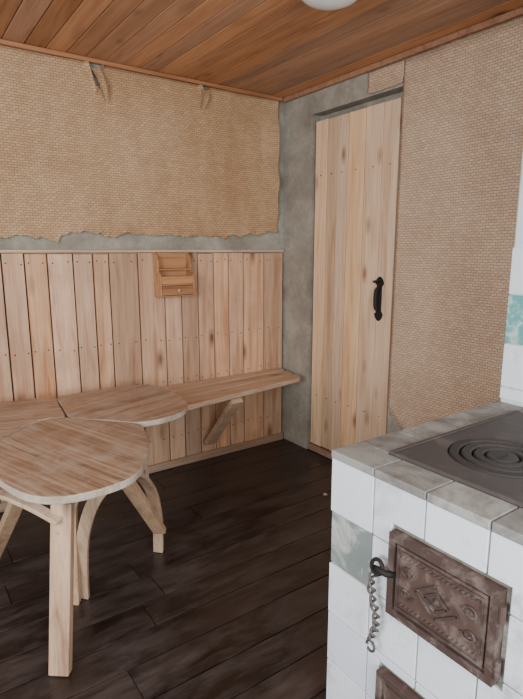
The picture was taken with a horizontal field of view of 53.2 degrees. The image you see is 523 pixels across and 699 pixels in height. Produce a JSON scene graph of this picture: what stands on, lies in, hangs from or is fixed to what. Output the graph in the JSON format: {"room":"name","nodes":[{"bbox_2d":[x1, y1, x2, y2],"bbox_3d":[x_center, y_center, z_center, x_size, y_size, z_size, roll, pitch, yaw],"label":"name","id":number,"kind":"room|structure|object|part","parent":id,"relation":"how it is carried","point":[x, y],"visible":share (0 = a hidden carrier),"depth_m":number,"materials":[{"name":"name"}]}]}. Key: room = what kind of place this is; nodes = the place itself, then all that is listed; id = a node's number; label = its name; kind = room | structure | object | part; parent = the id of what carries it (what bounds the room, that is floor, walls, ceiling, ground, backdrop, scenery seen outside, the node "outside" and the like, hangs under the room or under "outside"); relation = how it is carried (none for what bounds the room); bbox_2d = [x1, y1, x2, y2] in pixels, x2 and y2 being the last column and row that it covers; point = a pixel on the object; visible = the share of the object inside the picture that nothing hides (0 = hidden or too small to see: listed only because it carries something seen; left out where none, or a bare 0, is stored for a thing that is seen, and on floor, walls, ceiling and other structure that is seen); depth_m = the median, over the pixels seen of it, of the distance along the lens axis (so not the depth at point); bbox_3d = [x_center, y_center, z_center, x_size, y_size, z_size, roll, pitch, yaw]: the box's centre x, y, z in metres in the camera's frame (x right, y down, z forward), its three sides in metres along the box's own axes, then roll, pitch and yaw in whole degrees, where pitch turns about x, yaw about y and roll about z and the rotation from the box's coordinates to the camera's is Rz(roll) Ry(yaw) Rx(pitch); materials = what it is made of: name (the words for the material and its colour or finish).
{"room":"rustic kitchen","nodes":[
{"label":"rustic kitchen","id":0,"kind":"room"},
{"bbox_2d":[0,45,283,253],"bbox_3d":[-1.440,-0.300,2.604,4.080,2.315,0.150,-8,13,-35],"label":"wall","id":1,"kind":"structure","parent":0,"point":[85,240],"depth_m":3.03,"materials":[{"name":"grey paint"}]},
{"bbox_2d":[0,45,279,242],"bbox_3d":[-1.455,-0.942,2.338,3.852,0.907,0.054,-8,13,-35],"label":"wallpaper","id":2,"kind":"object","parent":1,"relation":"attached to","point":[131,152],"visible":1,"depth_m":2.85},
{"bbox_2d":[0,253,282,502],"bbox_3d":[-1.470,0.191,2.564,3.951,1.305,0.028,-8,13,-35],"label":"wall paneling","id":3,"kind":"structure","parent":1,"relation":"attached to","point":[70,323],"depth_m":3.06,"materials":[{"name":"brown wood"}]},
{"bbox_2d":[0,39,282,101],"bbox_3d":[-1.460,-1.402,2.265,3.900,0.021,0.026,-8,13,-35],"label":"trim","id":4,"kind":"structure","parent":1,"relation":"attached to","point":[3,42],"depth_m":2.78,"materials":[{"name":"brown wood"}]},
{"bbox_2d":[0,432,282,512],"bbox_3d":[-1.456,0.840,2.668,3.951,0.049,0.016,-8,13,-35],"label":"baseboard","id":5,"kind":"structure","parent":1,"relation":"attached to","point":[271,438],"depth_m":3.43,"materials":[{"name":"brown wood"}]},
{"bbox_2d":[0,250,283,252],"bbox_3d":[-1.467,-0.459,2.437,3.951,0.015,0.034,-8,13,-35],"label":"trim","id":6,"kind":"structure","parent":1,"relation":"attached to","point":[1,251],"depth_m":2.89,"materials":[{"name":"brown wood"}]},
{"bbox_2d":[153,252,194,297],"bbox_3d":[-0.506,-0.439,3.052,0.218,0.260,0.114,-8,13,-35],"label":"rack","id":7,"kind":"object","parent":1,"relation":"attached to","point":[173,274],"visible":1,"depth_m":3.06,"materials":[{"name":"brown wood"}]},
{"bbox_3d":[-0.597,-0.429,3.001,0.010,0.260,0.095,-8,13,-35],"label":"panel","id":8,"kind":"part","parent":7,"relation":"part of","materials":[{"name":"brown wood"}]},
{"bbox_3d":[-0.537,-0.445,3.095,0.198,0.255,0.008,-8,13,-35],"label":"panel","id":9,"kind":"part","parent":7,"relation":"part of","materials":[{"name":"brown wood"}]},
{"bbox_2d":[159,268,192,296],"bbox_3d":[-0.509,-0.394,3.065,0.196,0.160,0.085,-8,13,-35],"label":"shelf","id":10,"kind":"object","parent":7,"relation":"attached to","point":[173,282],"depth_m":3.05,"materials":[{"name":"brown wood"}]},
{"bbox_3d":[-0.485,-0.345,3.040,0.192,0.053,0.010,-8,13,-35],"label":"drawer","id":11,"kind":"part","parent":7,"relation":"part of","materials":[{"name":"brown wood"}]},
{"bbox_3d":[-0.427,-0.452,3.119,0.010,0.260,0.095,-8,13,-35],"label":"panel","id":12,"kind":"part","parent":7,"relation":"part of","materials":[{"name":"brown wood"}]},
{"bbox_2d":[62,368,299,444],"bbox_3d":[-0.995,0.532,2.670,3.100,0.414,0.458,-8,13,-35],"label":"bench","id":13,"kind":"object","parent":1,"relation":"attached to","point":[197,394],"visible":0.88,"depth_m":3.17,"materials":[{"name":"brown wood"}]},
{"bbox_3d":[-0.997,0.343,2.631,3.094,0.028,0.456,-8,13,-35],"label":"bench seat","id":14,"kind":"part","parent":13,"relation":"part of","materials":[{"name":"brown wood"}]},
{"bbox_2d":[0,438,331,698],"bbox_3d":[-0.198,1.194,1.108,4.080,0.060,4.440,-8,13,-35],"label":"floor","id":15,"kind":"structure","parent":0,"point":[234,604],"depth_m":2.09,"materials":[{"name":"black wood"}]},
{"bbox_2d":[0,385,187,676],"bbox_3d":[-0.763,0.640,2.164,1.182,0.648,1.187,-8,13,-35],"label":"table","id":16,"kind":"object","parent":15,"relation":"on","point":[100,449],"visible":1,"depth_m":1.90,"materials":[{"name":"brown wood"}]},
{"bbox_3d":[-0.986,0.701,1.999,0.052,0.590,0.558,-10,15,-44],"label":"leg","id":17,"kind":"part","parent":16,"relation":"part of","materials":[{"name":"brown wood"}]},
{"bbox_3d":[-0.908,0.740,1.789,0.635,0.573,0.046,5,12,26],"label":"bentwood leg","id":18,"kind":"part","parent":16,"relation":"part of","materials":[{"name":"beige wood"}]},
{"bbox_3d":[-0.638,0.763,1.666,0.095,0.579,0.087,0,11,0],"label":"leg","id":19,"kind":"part","parent":16,"relation":"part of","materials":[{"name":"brown wood"}]},
{"bbox_3d":[-0.701,0.713,1.927,0.051,0.581,0.162,-6,12,-28],"label":"leg","id":20,"kind":"part","parent":16,"relation":"part of","materials":[{"name":"brown wood"}]},
{"bbox_3d":[-0.517,0.693,2.083,0.258,0.561,0.490,8,13,35],"label":"bentwood leg","id":21,"kind":"part","parent":16,"relation":"part of","materials":[{"name":"beige wood"}]},
{"bbox_3d":[-0.779,0.574,2.649,0.404,0.577,0.040,-5,12,-24],"label":"bentwood leg","id":22,"kind":"part","parent":16,"relation":"part of","materials":[{"name":"beige wood"}]},
{"bbox_2d":[326,401,522,698],"bbox_3d":[0.812,0.709,1.272,0.852,0.830,1.080,-8,13,-35],"label":"stove","id":23,"kind":"object","parent":15,"relation":"on","point":[425,601],"visible":1,"depth_m":1.24,"materials":[{"name":"white tile"}]},
{"bbox_3d":[0.369,0.941,1.273,0.026,0.215,0.225,-8,13,-35],"label":"ash door","id":24,"kind":"part","parent":23,"relation":"part of","materials":[{"name":"metal"}]},
{"bbox_3d":[0.395,0.560,1.160,0.030,0.215,0.280,-8,13,-35],"label":"oven door","id":25,"kind":"part","parent":23,"relation":"part of","materials":[{"name":"metal"}]},
{"bbox_3d":[0.829,0.307,1.240,0.625,0.021,0.812,-8,13,-35],"label":"cook plate","id":26,"kind":"part","parent":23,"relation":"part of","materials":[{"name":"metal"}]},
{"bbox_2d":[500,154,522,406],"bbox_3d":[1.358,-0.077,1.516,0.484,2.283,1.078,-8,13,-35],"label":"chimney","id":27,"kind":"object","parent":23,"relation":"on","point":[511,390],"visible":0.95,"depth_m":1.79,"materials":[{"name":"white tile"}]},
{"bbox_2d":[0,0,522,97],"bbox_3d":[-0.198,-1.139,0.664,4.080,0.060,4.440,-8,13,-35],"label":"ceiling","id":28,"kind":"structure","parent":0,"point":[278,48],"depth_m":2.37,"materials":[{"name":"brown wood"}]},
{"bbox_2d":[302,0,356,10],"bbox_3d":[0.244,-1.270,1.826,0.230,0.117,0.230,-8,13,-35],"label":"ceiling lamp","id":29,"kind":"object","parent":28,"relation":"attached to","point":[325,5],"visible":1,"depth_m":1.84,"materials":[{"name":"white glass"}]},
{"bbox_2d":[281,16,522,448],"bbox_3d":[1.448,-0.174,1.944,0.150,2.315,4.290,-8,13,-35],"label":"wall","id":30,"kind":"structure","parent":0,"point":[301,115],"depth_m":3.42,"materials":[{"name":"grey paint"}]},
{"bbox_2d":[308,442,331,459],"bbox_3d":[0.544,0.715,3.339,0.050,0.045,0.696,-8,13,-35],"label":"trim","id":31,"kind":"structure","parent":30,"relation":"attached to","point":[320,450],"depth_m":3.51,"materials":[{"name":"brown wood"}]},
{"bbox_2d":[311,98,402,450],"bbox_3d":[0.527,-0.329,3.125,0.092,2.064,0.656,-8,13,-35],"label":"door","id":32,"kind":"structure","parent":30,"relation":"in","point":[358,152],"depth_m":3.07,"materials":[{"name":"brown wood"}]},
{"bbox_3d":[0.645,-0.282,2.920,0.041,0.250,0.060,-8,13,-35],"label":"handle","id":33,"kind":"part","parent":32,"relation":"part of","materials":[{"name":"black metal"}]},
{"bbox_2d":[367,60,403,93],"bbox_3d":[0.641,-1.411,2.713,0.012,0.113,0.240,-8,13,-35],"label":"wallpaper","id":34,"kind":"object","parent":30,"relation":"attached to","point":[391,75],"visible":1,"depth_m":2.71},
{"bbox_2d":[283,7,522,101],"bbox_3d":[1.383,-1.285,1.667,0.026,0.027,4.260,-8,13,-35],"label":"trim","id":35,"kind":"structure","parent":30,"relation":"attached to","point":[516,13],"depth_m":2.52,"materials":[{"name":"brown wood"}]},
{"bbox_2d":[387,17,522,428],"bbox_3d":[0.974,-0.415,2.426,0.017,1.970,0.905,-8,13,-35],"label":"wallpaper","id":36,"kind":"object","parent":30,"relation":"attached to","point":[461,149],"visible":0.77,"depth_m":2.48}
]}

